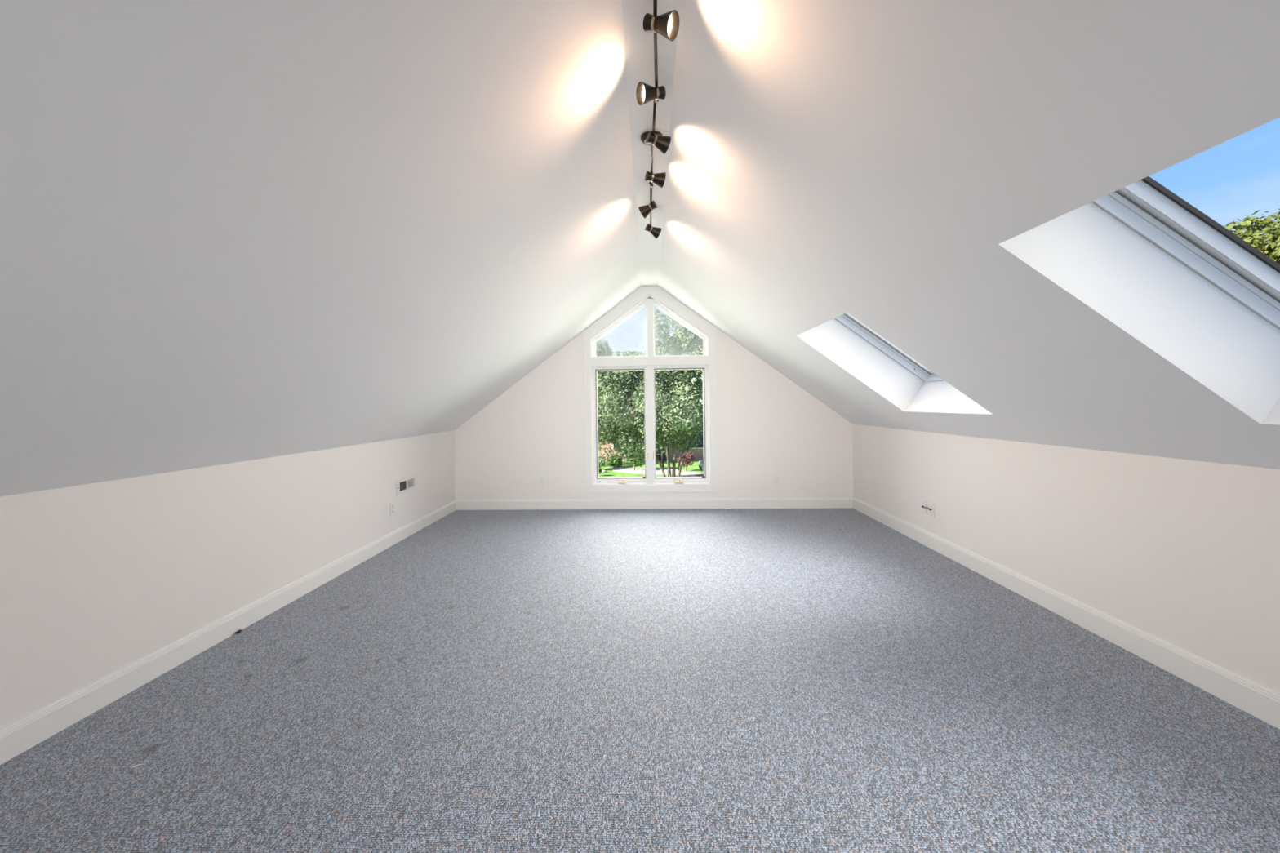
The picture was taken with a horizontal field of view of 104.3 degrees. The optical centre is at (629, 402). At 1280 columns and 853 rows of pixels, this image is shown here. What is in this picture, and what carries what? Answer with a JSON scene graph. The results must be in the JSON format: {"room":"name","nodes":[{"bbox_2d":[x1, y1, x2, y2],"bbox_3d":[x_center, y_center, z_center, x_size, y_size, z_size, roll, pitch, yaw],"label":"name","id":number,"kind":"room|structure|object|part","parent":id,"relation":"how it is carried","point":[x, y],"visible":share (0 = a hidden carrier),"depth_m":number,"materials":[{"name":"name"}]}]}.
{"room":"empty attic room","nodes":[
{"label":"empty attic room","id":0,"kind":"room"},
{"bbox_2d":[0,431,455,729],"bbox_3d":[-2.433,0.855,1.677,0.120,0.995,9.170,-1,0,2],"label":"wall","id":1,"kind":"structure","parent":0,"point":[97,579],"depth_m":2.52,"materials":[{"name":"white paint"}]},
{"bbox_2d":[0,500,456,764],"bbox_3d":[-2.360,1.290,1.674,0.015,0.123,9.169,-1,0,2],"label":"baseboard","id":2,"kind":"structure","parent":1,"relation":"attached to","point":[18,737],"depth_m":2.51,"materials":[{"name":"white wood"}]},
{"bbox_2d":[390,502,394,515],"bbox_3d":[-2.252,1.012,4.717,0.009,0.116,0.072,-1,0,2],"label":"wall outlet","id":3,"kind":"object","parent":1,"relation":"attached to","point":[392,504],"visible":1,"depth_m":4.71,"materials":[{"name":"white plastic"}]},
{"bbox_2d":[395,475,414,495],"bbox_3d":[-2.239,0.829,4.984,0.020,0.140,0.370,-1,0,2],"label":"air vent","id":4,"kind":"object","parent":1,"relation":"in","point":[402,486],"visible":1,"depth_m":4.94,"materials":[{"name":"white plastic"}]},
{"bbox_2d":[0,0,1279,497],"bbox_3d":[0.070,-0.573,1.584,4.973,1.797,9.170,-1,0,2],"label":"ceiling","id":5,"kind":"structure","parent":0,"point":[231,231],"depth_m":1.79,"materials":[{"name":"white paint"}]},
{"bbox_2d":[635,0,679,238],"bbox_3d":[0.120,-1.348,2.626,0.181,0.170,2.536,-1,0,2],"label":"track light","id":6,"kind":"object","parent":5,"relation":"attached to","point":[667,24],"visible":1,"depth_m":2.14,"materials":[{"name":"brown metal"}]},
{"bbox_3d":[0.075,-1.321,2.128,0.048,0.060,0.057,-1,0,2],"label":"bulb","id":7,"kind":"part","parent":6,"relation":"part of","materials":[{"name":"white glass"}]},
{"bbox_3d":[0.145,-1.347,3.462,0.013,0.013,0.750,-1,0,2],"label":"rod","id":8,"kind":"part","parent":6,"relation":"part of","materials":[{"name":"brown metal"}]},
{"bbox_3d":[0.120,-1.347,2.633,0.016,0.013,0.850,-1,0,1],"label":"rod","id":9,"kind":"part","parent":6,"relation":"part of","materials":[{"name":"brown metal"}]},
{"bbox_3d":[0.091,-1.348,1.773,0.018,0.013,0.830,-1,0,3],"label":"rod","id":10,"kind":"part","parent":6,"relation":"part of","materials":[{"name":"brown metal"}]},
{"bbox_3d":[0.123,-1.314,1.734,0.050,0.058,0.058,-1,0,2],"label":"bulb","id":11,"kind":"part","parent":6,"relation":"part of","materials":[{"name":"white glass"}]},
{"bbox_2d":[795,312,992,414],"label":"window","id":12,"kind":"structure","parent":5,"relation":"attached to","point":[844,340],"depth_m":4.35,"materials":[{"name":"white"}]},
{"bbox_3d":[2.134,-0.574,3.789,1.203,0.149,1.194,36,1,2],"label":"frame","id":13,"kind":"part","parent":12,"relation":"part of","materials":[{"name":"white"}]},
{"bbox_3d":[2.151,-0.598,3.788,1.135,0.059,1.126,36,1,2],"label":"sash","id":14,"kind":"part","parent":12,"relation":"part of","materials":[{"name":"white"}]},
{"bbox_2d":[998,176,1279,424],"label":"window","id":15,"kind":"structure","parent":5,"relation":"attached to","point":[1175,279],"depth_m":1.82,"materials":[{"name":"white"}]},
{"bbox_3d":[2.039,-0.575,1.254,1.203,0.149,1.194,36,1,2],"label":"frame","id":16,"kind":"part","parent":15,"relation":"part of","materials":[{"name":"white"}]},
{"bbox_3d":[2.056,-0.599,1.253,1.135,0.059,1.126,36,1,2],"label":"sash","id":17,"kind":"part","parent":15,"relation":"part of","materials":[{"name":"white"}]},
{"bbox_2d":[0,508,1279,852],"bbox_3d":[0.094,1.345,1.582,4.925,0.050,9.170,-1,0,2],"label":"floor","id":18,"kind":"structure","parent":0,"point":[681,680],"depth_m":2.05,"materials":[{"name":"carpet"}]},
{"bbox_2d":[454,328,853,499],"bbox_3d":[0.251,-0.055,6.235,4.925,2.754,0.140,-1,0,2],"label":"wall","id":19,"kind":"structure","parent":0,"point":[769,425],"depth_m":6.14,"materials":[{"name":"white paint"}]},
{"bbox_2d":[539,476,545,485],"bbox_3d":[-1.095,0.987,6.210,0.072,0.116,0.009,-1,0,2],"label":"wall outlet","id":20,"kind":"object","parent":19,"relation":"attached to","point":[542,479],"visible":1,"depth_m":6.21,"materials":[{"name":"white plastic"}]},
{"bbox_2d":[582,286,719,493],"bbox_3d":[0.255,-0.159,6.223,1.653,2.544,0.164,-1,0,2],"label":"window","id":21,"kind":"structure","parent":19,"relation":"in","point":[649,296],"depth_m":6.17,"materials":[{"name":"white"}]},
{"bbox_3d":[-0.129,0.284,6.254,0.678,1.467,0.090,-1,0,2],"label":"casement sash","id":22,"kind":"part","parent":21,"relation":"part of","materials":[{"name":"white"}]},
{"bbox_3d":[-0.132,-0.926,6.255,0.706,0.733,0.090,-1,0,2],"label":"frame","id":23,"kind":"part","parent":21,"relation":"part of","materials":[{"name":"white wood"}]},
{"bbox_3d":[0.245,-0.510,6.225,1.455,0.112,0.140,-1,0,2],"label":"transom rail","id":24,"kind":"part","parent":21,"relation":"part of","materials":[{"name":"white"}]},
{"bbox_3d":[0.627,-0.932,6.226,0.677,0.727,0.090,-1,0,2],"label":"frame","id":25,"kind":"part","parent":21,"relation":"part of","materials":[{"name":"white wood"}]},
{"bbox_3d":[0.635,0.274,6.226,0.687,1.467,0.090,-1,0,2],"label":"casement sash","id":26,"kind":"part","parent":21,"relation":"part of","materials":[{"name":"white"}]},
{"bbox_2d":[455,497,853,510],"bbox_3d":[0.265,1.259,6.157,4.923,0.126,0.015,-1,0,2],"label":"baseboard","id":27,"kind":"structure","parent":19,"relation":"attached to","point":[710,503],"depth_m":6.14,"materials":[{"name":"white wood"}]},
{"bbox_2d":[773,475,779,484],"bbox_3d":[1.802,0.949,6.102,0.072,0.116,0.009,-1,0,2],"label":"wall outlet","id":28,"kind":"object","parent":19,"relation":"attached to","point":[776,477],"visible":1,"depth_m":6.10,"materials":[{"name":"white plastic"}]},
{"bbox_2d":[852,424,1279,693],"bbox_3d":[2.608,0.777,1.488,0.120,1.023,9.170,-1,0,2],"label":"wall","id":29,"kind":"structure","parent":0,"point":[1184,553],"depth_m":2.64,"materials":[{"name":"white paint"}]},
{"bbox_2d":[922,499,927,513],"bbox_3d":[2.656,0.944,4.493,0.012,0.116,0.072,-1,0,2],"label":"wall plate","id":30,"kind":"object","parent":29,"relation":"attached to","point":[924,502],"visible":0.98,"depth_m":4.49,"materials":[{"name":"white plastic"}]},
{"bbox_2d":[929,502,934,516],"bbox_3d":[2.651,0.944,4.371,0.012,0.116,0.072,-1,0,2],"label":"wall plate","id":31,"kind":"object","parent":29,"relation":"attached to","point":[931,504],"visible":1,"depth_m":4.36,"materials":[{"name":"white plastic"}]},
{"bbox_2d":[852,497,1279,729],"bbox_3d":[2.546,1.222,1.490,0.015,0.133,9.169,-1,0,2],"label":"baseboard","id":32,"kind":"structure","parent":29,"relation":"attached to","point":[1262,703],"depth_m":2.64,"materials":[{"name":"white wood"}]},
{"label":"outside","id":33,"kind":"structure","parent":0,"visible":0},
{"bbox_2d":[598,460,703,477],"bbox_3d":[1.869,4.585,48.262,120.000,0.100,83.400,-1,0,2],"label":"lawn","id":34,"kind":"structure","parent":33,"point":[695,467],"depth_m":33.50,"materials":[{"name":"green plant"}]},
{"bbox_2d":[598,466,601,474],"bbox_3d":[-1.990,4.289,30.751,0.588,0.569,0.618,-1,0,2],"label":"plant","id":35,"kind":"object","parent":34,"relation":"on","point":[599,468],"visible":0.46,"depth_m":30.64,"materials":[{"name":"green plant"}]},
{"bbox_2d":[598,455,606,466],"bbox_3d":[-2.240,4.065,33.289,1.401,1.025,0.945,-1,0,26],"label":"shrub","id":36,"kind":"object","parent":34,"relation":"on","point":[602,464],"visible":0.14,"depth_m":33.02,"materials":[{"name":"green plant"}]},
{"bbox_2d":[597,352,619,438],"bbox_3d":[-3.507,-0.358,35.037,6.302,9.919,4.705,-1,0,6],"label":"shade tree","id":37,"kind":"object","parent":34,"relation":"on","point":[610,353],"visible":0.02,"depth_m":34.82,"materials":[{"name":"green plant"}]},
{"bbox_2d":[606,454,623,467],"bbox_3d":[-1.052,4.093,34.659,1.210,0.940,1.319,-1,0,2],"label":"shrub","id":38,"kind":"object","parent":34,"relation":"on","point":[614,462],"visible":0.77,"depth_m":34.40,"materials":[{"name":"green plant"}]},
{"bbox_2d":[598,390,703,461],"bbox_3d":[2.613,1.721,42.381,19.000,5.600,9.100,-1,0,2],"label":"brick house","id":39,"kind":"structure","parent":34,"relation":"on","point":[699,452],"depth_m":38.38,"materials":[{"name":"brown brick"}]},
{"bbox_3d":[-0.718,2.960,38.533,1.140,1.240,0.020,-1,0,2],"label":"pane","id":40,"kind":"part","parent":39,"relation":"part of","materials":[{"name":"glass"}]},
{"bbox_3d":[2.486,3.469,38.408,1.000,2.100,0.050,-1,0,2],"label":"house door","id":41,"kind":"part","parent":39,"relation":"part of","materials":[{"name":"paint"}]},
{"bbox_3d":[5.077,2.886,38.316,1.140,1.240,0.020,-1,0,2],"label":"pane","id":42,"kind":"part","parent":39,"relation":"part of","materials":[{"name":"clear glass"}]},
{"bbox_2d":[656,338,702,388],"bbox_3d":[7.504,-1.922,50.482,8.787,12.774,7.806,-1,0,40],"label":"shade tree","id":43,"kind":"object","parent":34,"relation":"on","point":[687,353],"visible":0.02,"depth_m":49.43,"materials":[{"name":"green plant"}]},
{"bbox_2d":[676,451,696,471],"bbox_3d":[3.613,3.857,32.334,1.161,1.248,1.167,-1,0,-24],"label":"shrub","id":44,"kind":"object","parent":34,"relation":"on","point":[689,457],"visible":0.88,"depth_m":32.15,"materials":[{"name":"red plant"}]},
{"bbox_2d":[1224,208,1279,264],"bbox_3d":[15.131,-0.050,11.383,3.642,8.773,3.408,-1,0,2],"label":"maple tree","id":45,"kind":"object","parent":34,"relation":"on","point":[1271,249],"visible":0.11,"depth_m":11.24,"materials":[{"name":"green plant"}]},
{"bbox_3d":[1.284,4.506,27.370,3.800,0.020,3.200,-1,0,2],"label":"mulch bed","id":46,"kind":"object","parent":34,"relation":"on","visible":0},
{"bbox_2d":[595,305,703,476],"bbox_3d":[1.449,-0.442,27.380,8.902,9.921,6.340,-1,0,20],"label":"tree","id":47,"kind":"object","parent":46,"relation":"on","point":[679,415],"visible":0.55,"depth_m":26.23,"materials":[{"name":"green plant"}]},
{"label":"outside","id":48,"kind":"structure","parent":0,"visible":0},
{"bbox_2d":[607,467,703,475],"bbox_3d":[4.299,4.476,31.799,12.509,0.020,2.949,-1,0,18],"label":"path","id":49,"kind":"structure","parent":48,"point":[639,470],"depth_m":32.30,"materials":[{"name":"concrete"}]},
{"bbox_2d":[621,445,644,470],"bbox_3d":[0.320,3.695,33.016,1.861,1.697,1.537,-1,0,2],"label":"shrub","id":50,"kind":"object","parent":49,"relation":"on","point":[638,461],"visible":0.32,"depth_m":32.66,"materials":[{"name":"green plant"}]},
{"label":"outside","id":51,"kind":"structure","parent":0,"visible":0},
{"bbox_3d":[7.764,4.435,29.378,10.800,0.020,1.700,-1,0,2],"label":"road","id":52,"kind":"object","parent":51,"visible":0},
{"bbox_2d":[698,460,703,471],"bbox_3d":[6.532,3.701,30.525,4.470,1.471,1.830,-1,0,2],"label":"car","id":53,"kind":"object","parent":52,"relation":"on","point":[701,462],"visible":0.14,"depth_m":30.30,"materials":[{"name":"silver metal"}]}
]}

